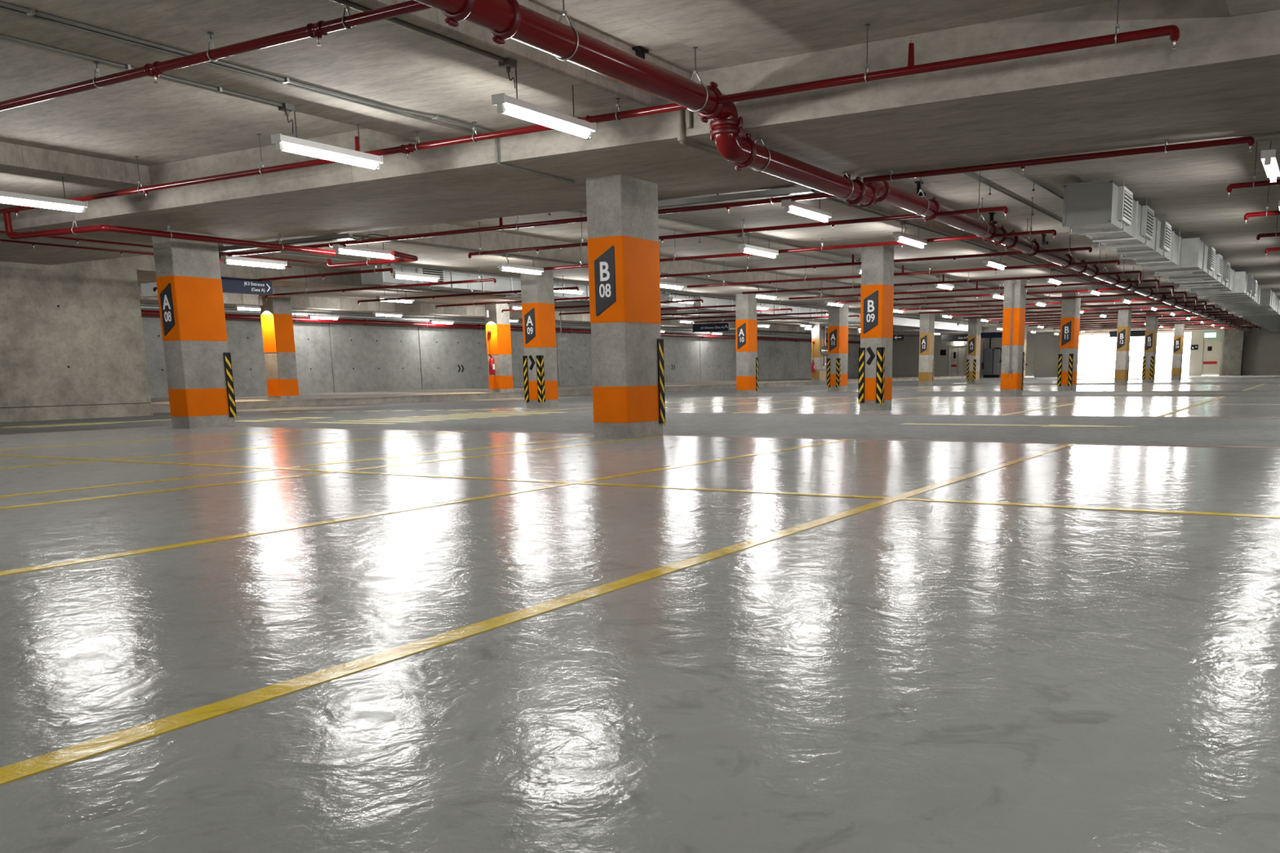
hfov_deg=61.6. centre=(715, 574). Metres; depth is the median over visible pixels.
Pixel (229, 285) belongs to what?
hanging sign
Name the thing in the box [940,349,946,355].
notice board
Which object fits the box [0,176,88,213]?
lamp
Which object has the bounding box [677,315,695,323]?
lamp
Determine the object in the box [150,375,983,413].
trim
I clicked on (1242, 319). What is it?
pipe
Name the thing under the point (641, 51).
bracket
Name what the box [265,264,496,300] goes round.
pipe
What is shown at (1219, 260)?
grille
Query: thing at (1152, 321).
concrete pillar
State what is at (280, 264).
lamp
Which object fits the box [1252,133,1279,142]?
cable conduit
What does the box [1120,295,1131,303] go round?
lamp
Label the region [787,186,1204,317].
cable conduit
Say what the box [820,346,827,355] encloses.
convex mirror
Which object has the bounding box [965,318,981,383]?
concrete pillar
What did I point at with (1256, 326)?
pipe
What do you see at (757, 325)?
lamp
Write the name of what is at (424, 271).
grille
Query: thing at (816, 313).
pipe
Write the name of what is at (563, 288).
pipe
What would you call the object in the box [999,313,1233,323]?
pipe
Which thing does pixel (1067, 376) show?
concrete pillar
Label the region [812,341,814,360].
bell
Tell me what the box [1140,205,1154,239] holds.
grille
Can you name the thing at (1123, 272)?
pipe
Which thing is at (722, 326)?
hanging sign
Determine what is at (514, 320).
lamp
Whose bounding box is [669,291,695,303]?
lamp
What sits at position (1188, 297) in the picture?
pipe
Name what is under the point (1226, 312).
pipe
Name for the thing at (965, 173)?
cable conduit
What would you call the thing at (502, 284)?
air duct
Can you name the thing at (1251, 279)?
grille
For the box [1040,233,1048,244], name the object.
bracket
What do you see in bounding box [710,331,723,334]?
lamp
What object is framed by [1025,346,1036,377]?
door
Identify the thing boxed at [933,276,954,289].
lamp
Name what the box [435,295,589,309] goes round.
pipe
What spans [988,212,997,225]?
bracket
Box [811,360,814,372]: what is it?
fire extinguisher
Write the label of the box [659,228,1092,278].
pipe
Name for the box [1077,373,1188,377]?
floor
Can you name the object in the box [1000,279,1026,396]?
concrete pillar
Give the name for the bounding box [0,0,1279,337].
ceiling
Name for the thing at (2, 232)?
pipe
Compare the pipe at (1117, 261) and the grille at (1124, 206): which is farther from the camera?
the pipe at (1117, 261)
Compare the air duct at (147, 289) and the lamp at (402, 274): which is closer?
the lamp at (402, 274)
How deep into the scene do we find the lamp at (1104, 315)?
43.83 m
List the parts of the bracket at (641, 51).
plate, arm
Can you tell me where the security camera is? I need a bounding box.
[560,310,568,341]
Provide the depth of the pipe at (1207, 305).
39.45 m
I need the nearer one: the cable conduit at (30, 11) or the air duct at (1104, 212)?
the cable conduit at (30, 11)
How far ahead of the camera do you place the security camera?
38.87 m
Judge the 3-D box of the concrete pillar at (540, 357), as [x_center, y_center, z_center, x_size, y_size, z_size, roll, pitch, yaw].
[-3.792,-5.080,22.993,0.477,2.953,0.592,5,12,29]
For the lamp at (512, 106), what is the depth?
8.71 m
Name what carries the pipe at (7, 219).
attached to the ceiling
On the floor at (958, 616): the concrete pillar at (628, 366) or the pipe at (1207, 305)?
the concrete pillar at (628, 366)
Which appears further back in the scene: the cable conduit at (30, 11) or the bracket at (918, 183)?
the bracket at (918, 183)
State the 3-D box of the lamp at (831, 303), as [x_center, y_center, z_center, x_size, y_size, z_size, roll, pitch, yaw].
[3.637,-8.371,32.676,0.124,0.293,1.204,5,12,29]
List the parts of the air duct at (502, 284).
plate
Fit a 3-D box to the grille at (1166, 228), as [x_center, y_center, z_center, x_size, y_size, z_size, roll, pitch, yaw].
[7.833,-5.874,18.589,0.085,0.440,0.740,5,12,29]
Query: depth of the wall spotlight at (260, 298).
25.95 m
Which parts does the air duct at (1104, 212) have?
plate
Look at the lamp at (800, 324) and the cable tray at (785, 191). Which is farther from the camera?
the lamp at (800, 324)
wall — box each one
[0,256,153,422]
[140,303,860,398]
[892,326,1279,377]
[1077,359,1189,374]
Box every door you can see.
[948,345,966,375]
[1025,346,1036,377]
[1200,339,1222,375]
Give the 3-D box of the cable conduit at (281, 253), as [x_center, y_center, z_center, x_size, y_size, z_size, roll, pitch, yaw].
[3.663,-9.525,38.290,0.090,0.324,47.800,5,12,29]
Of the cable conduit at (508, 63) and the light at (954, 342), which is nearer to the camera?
the cable conduit at (508, 63)
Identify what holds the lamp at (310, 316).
hanging from the ceiling
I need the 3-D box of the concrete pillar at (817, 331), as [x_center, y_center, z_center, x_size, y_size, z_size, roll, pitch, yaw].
[5.221,-11.287,54.204,0.456,2.896,0.806,5,12,29]
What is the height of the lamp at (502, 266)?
0.293 m
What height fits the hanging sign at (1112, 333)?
0.351 m
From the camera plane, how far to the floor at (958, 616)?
3.13 m
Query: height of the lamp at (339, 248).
0.293 m
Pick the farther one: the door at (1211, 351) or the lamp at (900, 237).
the door at (1211, 351)
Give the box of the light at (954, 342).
[953,341,964,343]
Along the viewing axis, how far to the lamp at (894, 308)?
37.35 m
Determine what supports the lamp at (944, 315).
hanging from the ceiling
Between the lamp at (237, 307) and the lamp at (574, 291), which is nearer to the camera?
the lamp at (574, 291)
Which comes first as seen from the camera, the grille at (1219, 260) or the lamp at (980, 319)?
the grille at (1219, 260)
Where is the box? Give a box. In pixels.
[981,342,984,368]
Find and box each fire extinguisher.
[488,354,494,374]
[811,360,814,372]
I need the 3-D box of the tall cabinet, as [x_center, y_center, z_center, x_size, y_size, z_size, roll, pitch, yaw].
[20.368,-15.956,78.410,1.415,2.950,0.630,5,12,29]
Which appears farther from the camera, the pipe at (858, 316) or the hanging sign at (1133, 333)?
the hanging sign at (1133, 333)
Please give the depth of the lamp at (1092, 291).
28.90 m
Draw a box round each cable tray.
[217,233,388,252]
[657,186,814,208]
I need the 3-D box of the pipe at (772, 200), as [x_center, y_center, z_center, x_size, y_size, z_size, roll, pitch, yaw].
[-3.417,-5.058,15.052,11.800,0.590,0.080,5,12,29]
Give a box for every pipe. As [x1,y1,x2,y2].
[0,0,432,111]
[0,0,1179,217]
[0,227,326,264]
[0,239,291,267]
[3,191,336,255]
[140,305,860,343]
[153,257,393,293]
[218,188,835,257]
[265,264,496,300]
[326,244,417,268]
[357,275,578,306]
[413,0,1251,333]
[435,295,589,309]
[467,170,1008,261]
[502,289,703,313]
[543,197,1056,270]
[559,304,735,316]
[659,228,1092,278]
[660,306,792,317]
[661,302,828,319]
[687,249,1119,288]
[691,306,859,325]
[742,255,1142,293]
[788,270,1159,299]
[822,326,827,365]
[828,275,1174,303]
[862,136,1254,182]
[893,286,1186,306]
[895,288,1197,311]
[919,300,1206,313]
[948,304,1214,315]
[963,307,1222,319]
[985,311,1227,320]
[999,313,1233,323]
[1025,315,1238,324]
[1028,318,1243,326]
[1041,320,1247,328]
[1053,322,1251,328]
[1079,324,1254,329]
[1079,324,1257,331]
[1083,326,1260,333]
[1226,142,1279,196]
[1244,177,1279,223]
[1256,200,1279,243]
[1264,247,1279,256]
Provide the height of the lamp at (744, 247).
0.293 m
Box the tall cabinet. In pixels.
[982,337,1001,377]
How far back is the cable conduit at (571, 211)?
22.25 m
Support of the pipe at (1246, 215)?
attached to the ceiling
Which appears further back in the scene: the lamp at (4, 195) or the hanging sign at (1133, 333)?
the hanging sign at (1133, 333)
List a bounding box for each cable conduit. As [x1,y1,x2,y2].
[0,0,574,183]
[0,5,479,133]
[0,33,295,133]
[243,249,996,324]
[331,0,517,88]
[352,235,1045,322]
[548,209,1105,314]
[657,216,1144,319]
[677,109,722,156]
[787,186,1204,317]
[963,172,1102,245]
[1009,167,1063,199]
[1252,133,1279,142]
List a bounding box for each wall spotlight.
[257,294,262,305]
[485,304,488,317]
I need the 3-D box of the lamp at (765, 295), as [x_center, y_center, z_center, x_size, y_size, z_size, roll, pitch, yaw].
[1.321,-7.560,28.667,0.124,0.293,1.204,5,12,29]
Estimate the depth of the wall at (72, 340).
20.33 m
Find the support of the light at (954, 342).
attached to the wall at (1261, 351)
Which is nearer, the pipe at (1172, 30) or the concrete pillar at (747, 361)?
the pipe at (1172, 30)
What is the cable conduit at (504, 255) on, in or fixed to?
attached to the ceiling
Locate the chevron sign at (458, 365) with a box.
[457,364,464,372]
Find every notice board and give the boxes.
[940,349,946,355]
[1190,344,1198,350]
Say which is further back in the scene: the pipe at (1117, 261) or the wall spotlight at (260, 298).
the wall spotlight at (260, 298)
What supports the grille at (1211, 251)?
attached to the air duct at (1104, 212)
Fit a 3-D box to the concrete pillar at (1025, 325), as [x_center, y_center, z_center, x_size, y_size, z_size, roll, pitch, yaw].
[16.560,-12.105,58.061,0.437,3.097,0.772,5,12,29]
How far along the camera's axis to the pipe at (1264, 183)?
12.19 m
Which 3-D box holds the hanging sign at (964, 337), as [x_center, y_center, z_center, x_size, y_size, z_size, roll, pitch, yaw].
[14.754,-14.924,65.879,1.700,1.079,0.065,5,12,29]
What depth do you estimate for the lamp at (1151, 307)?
38.19 m
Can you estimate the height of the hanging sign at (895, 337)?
0.698 m
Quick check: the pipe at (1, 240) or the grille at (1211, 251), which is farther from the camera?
the grille at (1211, 251)
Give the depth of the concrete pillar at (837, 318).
36.96 m
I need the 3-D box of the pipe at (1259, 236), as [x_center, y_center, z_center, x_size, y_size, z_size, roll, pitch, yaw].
[11.367,-5.370,15.570,6.229,0.619,0.080,5,12,29]
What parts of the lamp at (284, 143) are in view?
hanging rod, hanging rod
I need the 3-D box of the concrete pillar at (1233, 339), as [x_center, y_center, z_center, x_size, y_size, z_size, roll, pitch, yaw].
[34.132,-14.962,70.469,1.150,3.600,1.000,5,12,29]
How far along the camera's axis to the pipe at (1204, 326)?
58.59 m
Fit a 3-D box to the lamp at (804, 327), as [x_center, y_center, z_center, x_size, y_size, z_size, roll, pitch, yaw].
[4.688,-12.422,53.525,0.124,0.293,1.204,5,12,29]
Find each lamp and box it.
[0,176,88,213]
[221,251,287,269]
[234,293,260,311]
[271,108,383,169]
[307,313,339,319]
[332,241,397,259]
[373,305,403,317]
[376,295,414,302]
[391,263,439,282]
[429,315,453,324]
[491,67,595,139]
[497,256,543,275]
[509,302,521,309]
[509,318,519,322]
[553,279,584,294]
[660,276,684,289]
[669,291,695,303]
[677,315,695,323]
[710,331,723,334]
[737,234,778,258]
[752,287,777,299]
[756,300,768,309]
[756,324,769,327]
[781,195,831,222]
[799,323,812,327]
[803,326,812,329]
[824,297,844,306]
[855,266,861,273]
[892,225,927,248]
[893,306,903,312]
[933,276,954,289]
[940,313,952,318]
[956,321,966,327]
[978,315,988,321]
[982,252,1006,270]
[990,286,1004,299]
[1034,295,1046,306]
[1044,271,1062,284]
[1088,284,1101,295]
[1097,313,1106,317]
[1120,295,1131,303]
[1149,301,1157,311]
[1260,140,1279,182]
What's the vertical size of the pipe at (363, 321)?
0.550 m
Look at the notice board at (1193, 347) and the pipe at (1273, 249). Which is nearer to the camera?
the pipe at (1273, 249)
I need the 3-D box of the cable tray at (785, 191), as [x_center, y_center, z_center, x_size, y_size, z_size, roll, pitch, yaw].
[-0.073,-4.543,12.953,2.757,0.126,0.138,5,12,29]
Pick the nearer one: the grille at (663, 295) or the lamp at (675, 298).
the lamp at (675, 298)
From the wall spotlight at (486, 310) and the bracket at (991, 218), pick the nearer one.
the bracket at (991, 218)
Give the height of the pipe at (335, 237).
0.114 m
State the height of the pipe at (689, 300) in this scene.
0.760 m
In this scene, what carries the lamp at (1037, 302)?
hanging from the ceiling
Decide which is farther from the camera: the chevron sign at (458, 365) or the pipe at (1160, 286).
the chevron sign at (458, 365)
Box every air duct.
[140,282,158,297]
[360,264,968,331]
[1062,178,1279,331]
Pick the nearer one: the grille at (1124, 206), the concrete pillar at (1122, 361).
the grille at (1124, 206)
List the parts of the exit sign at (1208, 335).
light panel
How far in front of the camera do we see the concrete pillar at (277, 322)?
26.37 m
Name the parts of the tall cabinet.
panel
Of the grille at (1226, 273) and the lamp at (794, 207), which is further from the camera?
the grille at (1226, 273)
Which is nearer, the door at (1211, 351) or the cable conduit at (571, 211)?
the cable conduit at (571, 211)
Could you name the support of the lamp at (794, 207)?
hanging from the ceiling
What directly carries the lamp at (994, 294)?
hanging from the ceiling
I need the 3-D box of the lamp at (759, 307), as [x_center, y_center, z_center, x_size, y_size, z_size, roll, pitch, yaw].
[1.380,-8.603,34.050,0.124,0.293,1.204,5,12,29]
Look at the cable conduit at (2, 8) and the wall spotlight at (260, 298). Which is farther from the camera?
the wall spotlight at (260, 298)
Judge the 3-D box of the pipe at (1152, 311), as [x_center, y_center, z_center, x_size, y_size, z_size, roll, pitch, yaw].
[14.638,-10.261,42.353,9.829,0.212,0.062,5,12,29]
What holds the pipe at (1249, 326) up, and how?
attached to the pipe at (504, 19)
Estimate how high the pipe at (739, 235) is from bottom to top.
0.324 m
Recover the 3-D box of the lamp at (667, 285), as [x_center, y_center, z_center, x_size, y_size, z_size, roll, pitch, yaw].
[-1.093,-6.714,24.488,0.124,0.293,1.204,5,12,29]
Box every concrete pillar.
[151,230,236,428]
[258,286,298,399]
[484,301,513,392]
[520,269,558,408]
[586,173,665,438]
[735,293,758,395]
[811,323,826,381]
[826,303,848,391]
[857,244,893,410]
[918,313,934,386]
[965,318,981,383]
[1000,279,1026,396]
[1023,324,1026,380]
[1057,292,1080,391]
[1114,305,1132,385]
[1142,311,1158,382]
[1170,319,1185,379]
[1221,326,1244,375]
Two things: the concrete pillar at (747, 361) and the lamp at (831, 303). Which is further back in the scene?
the lamp at (831, 303)
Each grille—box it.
[418,267,444,286]
[660,292,670,306]
[1116,186,1133,226]
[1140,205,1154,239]
[1160,221,1171,252]
[1207,246,1215,271]
[1214,253,1222,276]
[1222,261,1230,282]
[1247,275,1253,293]
[1252,280,1257,296]
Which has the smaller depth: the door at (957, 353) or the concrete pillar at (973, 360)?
the concrete pillar at (973, 360)
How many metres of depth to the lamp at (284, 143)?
9.98 m
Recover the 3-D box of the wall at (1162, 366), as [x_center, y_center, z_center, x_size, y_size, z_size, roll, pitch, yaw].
[34.350,-17.354,89.434,50.000,1.200,0.400,5,12,29]
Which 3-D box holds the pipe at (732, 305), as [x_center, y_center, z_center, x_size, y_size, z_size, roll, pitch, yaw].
[-2.034,-8.461,33.003,7.055,0.770,0.076,5,12,29]
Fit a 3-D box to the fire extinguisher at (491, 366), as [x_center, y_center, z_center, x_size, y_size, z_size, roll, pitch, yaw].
[-6.947,-6.522,33.156,0.181,0.630,0.189,-4,11,-17]
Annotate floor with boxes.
[0,374,1279,852]
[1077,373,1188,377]
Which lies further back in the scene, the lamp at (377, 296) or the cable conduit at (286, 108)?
the lamp at (377, 296)
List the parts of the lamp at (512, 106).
hanging rod, hanging rod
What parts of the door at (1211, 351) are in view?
red plate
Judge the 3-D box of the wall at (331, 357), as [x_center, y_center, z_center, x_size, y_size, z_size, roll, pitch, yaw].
[-8.979,-9.822,45.743,0.305,3.900,90.567,5,12,29]
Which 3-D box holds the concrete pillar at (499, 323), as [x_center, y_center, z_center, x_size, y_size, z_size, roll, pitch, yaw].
[-6.776,-7.128,33.438,0.466,2.810,0.626,5,12,29]
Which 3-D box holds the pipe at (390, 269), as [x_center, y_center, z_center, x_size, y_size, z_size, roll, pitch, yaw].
[-8.932,-6.068,21.057,7.055,0.721,0.076,5,12,29]
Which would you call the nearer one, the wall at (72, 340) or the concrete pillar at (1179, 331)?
the wall at (72, 340)
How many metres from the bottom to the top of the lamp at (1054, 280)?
0.293 m
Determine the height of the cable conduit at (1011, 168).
0.304 m
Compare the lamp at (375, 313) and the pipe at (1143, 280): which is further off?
the lamp at (375, 313)
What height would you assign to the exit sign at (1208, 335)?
0.390 m
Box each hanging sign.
[221,253,272,295]
[692,311,728,332]
[892,328,904,340]
[941,331,968,342]
[981,324,1002,337]
[1109,330,1116,337]
[1130,329,1145,336]
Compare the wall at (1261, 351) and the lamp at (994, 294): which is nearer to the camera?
the lamp at (994, 294)
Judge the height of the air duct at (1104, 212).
0.736 m
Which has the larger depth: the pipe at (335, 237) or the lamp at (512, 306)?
the lamp at (512, 306)
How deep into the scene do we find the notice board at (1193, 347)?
72.05 m
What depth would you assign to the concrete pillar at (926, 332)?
45.12 m
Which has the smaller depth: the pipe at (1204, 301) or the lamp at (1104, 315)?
the pipe at (1204, 301)
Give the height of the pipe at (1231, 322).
0.212 m
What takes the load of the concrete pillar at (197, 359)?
on the floor at (958, 616)
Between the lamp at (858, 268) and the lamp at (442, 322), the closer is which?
the lamp at (858, 268)
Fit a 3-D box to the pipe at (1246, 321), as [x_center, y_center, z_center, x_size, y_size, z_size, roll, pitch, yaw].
[21.536,-12.646,54.300,9.829,0.212,0.062,5,12,29]
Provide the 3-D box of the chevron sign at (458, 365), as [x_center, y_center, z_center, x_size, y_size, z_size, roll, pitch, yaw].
[-10.313,-8.349,43.291,0.004,0.323,0.382,5,12,29]
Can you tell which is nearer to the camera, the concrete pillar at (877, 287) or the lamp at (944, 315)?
the concrete pillar at (877, 287)
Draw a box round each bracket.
[632,45,648,59]
[915,181,925,196]
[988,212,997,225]
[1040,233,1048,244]
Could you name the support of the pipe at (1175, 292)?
attached to the ceiling
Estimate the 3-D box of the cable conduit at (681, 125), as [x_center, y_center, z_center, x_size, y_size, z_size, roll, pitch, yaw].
[-0.102,-4.244,9.994,0.145,0.525,0.803,5,12,29]
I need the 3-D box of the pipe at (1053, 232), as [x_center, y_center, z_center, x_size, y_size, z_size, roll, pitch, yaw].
[0.826,-5.756,18.416,9.855,0.625,0.076,5,12,29]
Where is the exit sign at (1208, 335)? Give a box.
[1204,332,1216,338]
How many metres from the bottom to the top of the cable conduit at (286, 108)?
0.243 m
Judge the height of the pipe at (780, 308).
0.780 m
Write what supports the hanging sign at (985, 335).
hanging from the ceiling
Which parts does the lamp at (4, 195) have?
hanging rod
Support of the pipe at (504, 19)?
attached to the ceiling
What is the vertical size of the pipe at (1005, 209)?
0.615 m
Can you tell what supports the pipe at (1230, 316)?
attached to the pipe at (504, 19)
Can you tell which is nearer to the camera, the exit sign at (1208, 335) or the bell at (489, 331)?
the bell at (489, 331)
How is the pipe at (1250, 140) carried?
attached to the ceiling
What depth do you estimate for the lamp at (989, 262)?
20.36 m
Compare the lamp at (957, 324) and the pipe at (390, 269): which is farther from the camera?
the lamp at (957, 324)
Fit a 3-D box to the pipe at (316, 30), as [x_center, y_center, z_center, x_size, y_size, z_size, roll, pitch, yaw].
[-5.802,-4.030,8.794,9.700,0.484,0.088,5,12,29]
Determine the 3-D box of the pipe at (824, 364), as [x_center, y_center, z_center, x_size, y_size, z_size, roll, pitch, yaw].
[5.783,-11.646,54.512,0.108,1.950,1.300,5,12,29]
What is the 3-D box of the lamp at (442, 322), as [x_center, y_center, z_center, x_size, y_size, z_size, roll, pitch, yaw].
[-10.447,-9.722,40.772,0.124,0.293,1.204,5,12,29]
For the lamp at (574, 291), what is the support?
hanging from the ceiling
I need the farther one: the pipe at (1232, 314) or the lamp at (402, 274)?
the pipe at (1232, 314)
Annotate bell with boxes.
[487,329,491,358]
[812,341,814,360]
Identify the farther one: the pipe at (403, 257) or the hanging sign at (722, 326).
the hanging sign at (722, 326)
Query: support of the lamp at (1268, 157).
hanging from the ceiling
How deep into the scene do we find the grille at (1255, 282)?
31.26 m
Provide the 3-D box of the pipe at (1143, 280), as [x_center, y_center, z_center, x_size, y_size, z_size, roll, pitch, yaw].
[6.357,-7.605,27.977,9.827,0.794,0.076,5,12,29]

